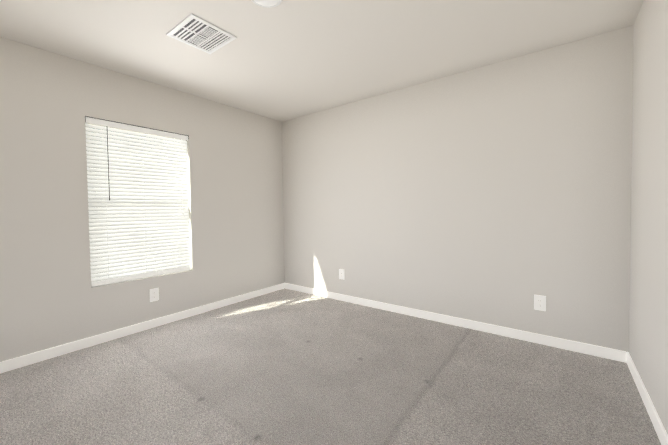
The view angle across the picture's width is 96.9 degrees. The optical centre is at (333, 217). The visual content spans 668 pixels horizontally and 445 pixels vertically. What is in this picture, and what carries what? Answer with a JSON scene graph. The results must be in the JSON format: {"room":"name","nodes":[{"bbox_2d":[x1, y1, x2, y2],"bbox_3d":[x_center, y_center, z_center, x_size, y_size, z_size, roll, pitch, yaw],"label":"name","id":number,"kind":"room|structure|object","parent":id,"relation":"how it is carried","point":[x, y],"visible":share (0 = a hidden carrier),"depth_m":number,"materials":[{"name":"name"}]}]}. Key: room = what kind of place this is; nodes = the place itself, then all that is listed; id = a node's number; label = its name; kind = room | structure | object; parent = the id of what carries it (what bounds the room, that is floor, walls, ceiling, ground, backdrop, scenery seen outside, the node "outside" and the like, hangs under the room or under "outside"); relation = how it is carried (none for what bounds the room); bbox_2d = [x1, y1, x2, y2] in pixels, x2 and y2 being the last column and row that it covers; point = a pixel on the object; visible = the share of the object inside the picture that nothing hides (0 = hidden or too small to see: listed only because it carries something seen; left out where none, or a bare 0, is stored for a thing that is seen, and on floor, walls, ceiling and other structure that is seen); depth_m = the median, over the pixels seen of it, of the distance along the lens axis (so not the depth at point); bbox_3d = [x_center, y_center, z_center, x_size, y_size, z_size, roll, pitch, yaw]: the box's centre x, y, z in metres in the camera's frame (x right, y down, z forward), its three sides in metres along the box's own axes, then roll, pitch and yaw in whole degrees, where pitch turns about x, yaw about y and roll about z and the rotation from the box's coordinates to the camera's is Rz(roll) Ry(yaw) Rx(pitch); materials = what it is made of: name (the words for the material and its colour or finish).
{"room":"empty bedroom","nodes":[
{"label":"empty bedroom","id":0,"kind":"room"},
{"bbox_2d":[0,37,284,361],"bbox_3d":[-1.885,-0.068,2.958,0.130,2.540,3.600,0,2,37],"label":"wall","id":1,"kind":"structure","parent":0,"point":[50,296],"depth_m":2.56,"materials":[{"name":"beige paint"}]},
{"bbox_2d":[85,123,184,285],"bbox_3d":[-1.916,-0.141,2.957,0.062,1.481,0.892,0,2,37],"label":"window","id":2,"kind":"structure","parent":1,"relation":"in","point":[121,129],"depth_m":2.68,"materials":[{"name":"white plastic"}]},
{"bbox_2d":[85,116,190,286],"bbox_3d":[-1.870,-0.142,2.922,0.062,1.478,0.892,0,2,37],"label":"window blind","id":3,"kind":"object","parent":2,"relation":"attached to","point":[138,208],"visible":0.92,"depth_m":2.86,"materials":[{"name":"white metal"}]},
{"bbox_2d":[0,283,284,373],"bbox_3d":[-1.813,1.061,2.946,0.014,0.083,3.600,0,2,37],"label":"baseboard","id":4,"kind":"structure","parent":1,"relation":"attached to","point":[29,359],"depth_m":2.72,"materials":[{"name":"white paint"}]},
{"bbox_2d":[150,288,158,301],"bbox_3d":[-1.799,0.776,2.966,0.008,0.127,0.082,0,2,37],"label":"electrical outlet","id":5,"kind":"object","parent":1,"relation":"attached to","point":[154,294],"visible":1,"depth_m":2.97,"materials":[{"name":"white plastic"}]},
{"bbox_2d":[0,0,643,121],"bbox_3d":[-0.405,-1.385,1.779,3.898,0.120,3.860,0,2,37],"label":"ceiling","id":6,"kind":"structure","parent":0,"point":[284,60],"depth_m":2.23,"materials":[{"name":"white paint"}]},
{"bbox_2d":[166,13,236,53],"bbox_3d":[-0.964,-1.323,2.163,0.367,0.011,0.340,0,2,37],"label":"ceiling vent","id":7,"kind":"object","parent":6,"relation":"in","point":[195,31],"visible":1,"depth_m":2.14,"materials":[{"name":"white metal"}]},
{"bbox_2d":[251,0,282,7],"bbox_3d":[-0.407,-1.308,1.758,0.213,0.034,0.213,0,2,37],"label":"ceiling light","id":8,"kind":"object","parent":6,"relation":"attached to","point":[267,2],"depth_m":1.80,"materials":[{"name":"white glass"}]},
{"bbox_2d":[0,288,660,444],"bbox_3d":[-0.371,1.163,1.850,3.638,0.100,3.600,0,2,37],"label":"floor","id":9,"kind":"structure","parent":0,"point":[284,366],"depth_m":1.93,"materials":[{"name":"carpet"}]},
{"bbox_2d":[282,25,633,351],"bbox_3d":[0.743,-0.113,3.298,3.898,2.540,0.130,0,2,37],"label":"wall","id":10,"kind":"structure","parent":0,"point":[498,193],"depth_m":2.72,"materials":[{"name":"beige paint"}]},
{"bbox_2d":[339,269,343,279],"bbox_3d":[0.096,0.719,3.736,0.082,0.127,0.008,0,2,37],"label":"electrical outlet","id":11,"kind":"object","parent":10,"relation":"attached to","point":[341,273],"visible":1,"depth_m":3.73,"materials":[{"name":"white plastic"}]},
{"bbox_2d":[285,283,625,362],"bbox_3d":[0.715,1.018,3.272,3.610,0.083,0.014,0,2,37],"label":"baseboard","id":12,"kind":"structure","parent":10,"relation":"attached to","point":[594,350],"depth_m":2.75,"materials":[{"name":"white paint"}]},
{"bbox_2d":[534,295,545,310],"bbox_3d":[1.731,0.719,2.490,0.082,0.127,0.008,0,2,37],"label":"electrical outlet","id":13,"kind":"object","parent":10,"relation":"attached to","point":[539,302],"visible":1,"depth_m":2.49,"materials":[{"name":"white plastic"}]},
{"bbox_2d":[629,0,667,433],"bbox_3d":[1.111,-0.044,0.674,0.130,2.540,3.600,0,2,37],"label":"wall","id":14,"kind":"structure","parent":0,"point":[648,331],"depth_m":1.68,"materials":[{"name":"beige paint"}]},
{"bbox_2d":[626,352,667,444],"bbox_3d":[1.069,1.083,0.749,0.014,0.083,3.600,0,2,37],"label":"baseboard","id":15,"kind":"structure","parent":14,"relation":"attached to","point":[661,432],"depth_m":1.64,"materials":[{"name":"white paint"}]}
]}

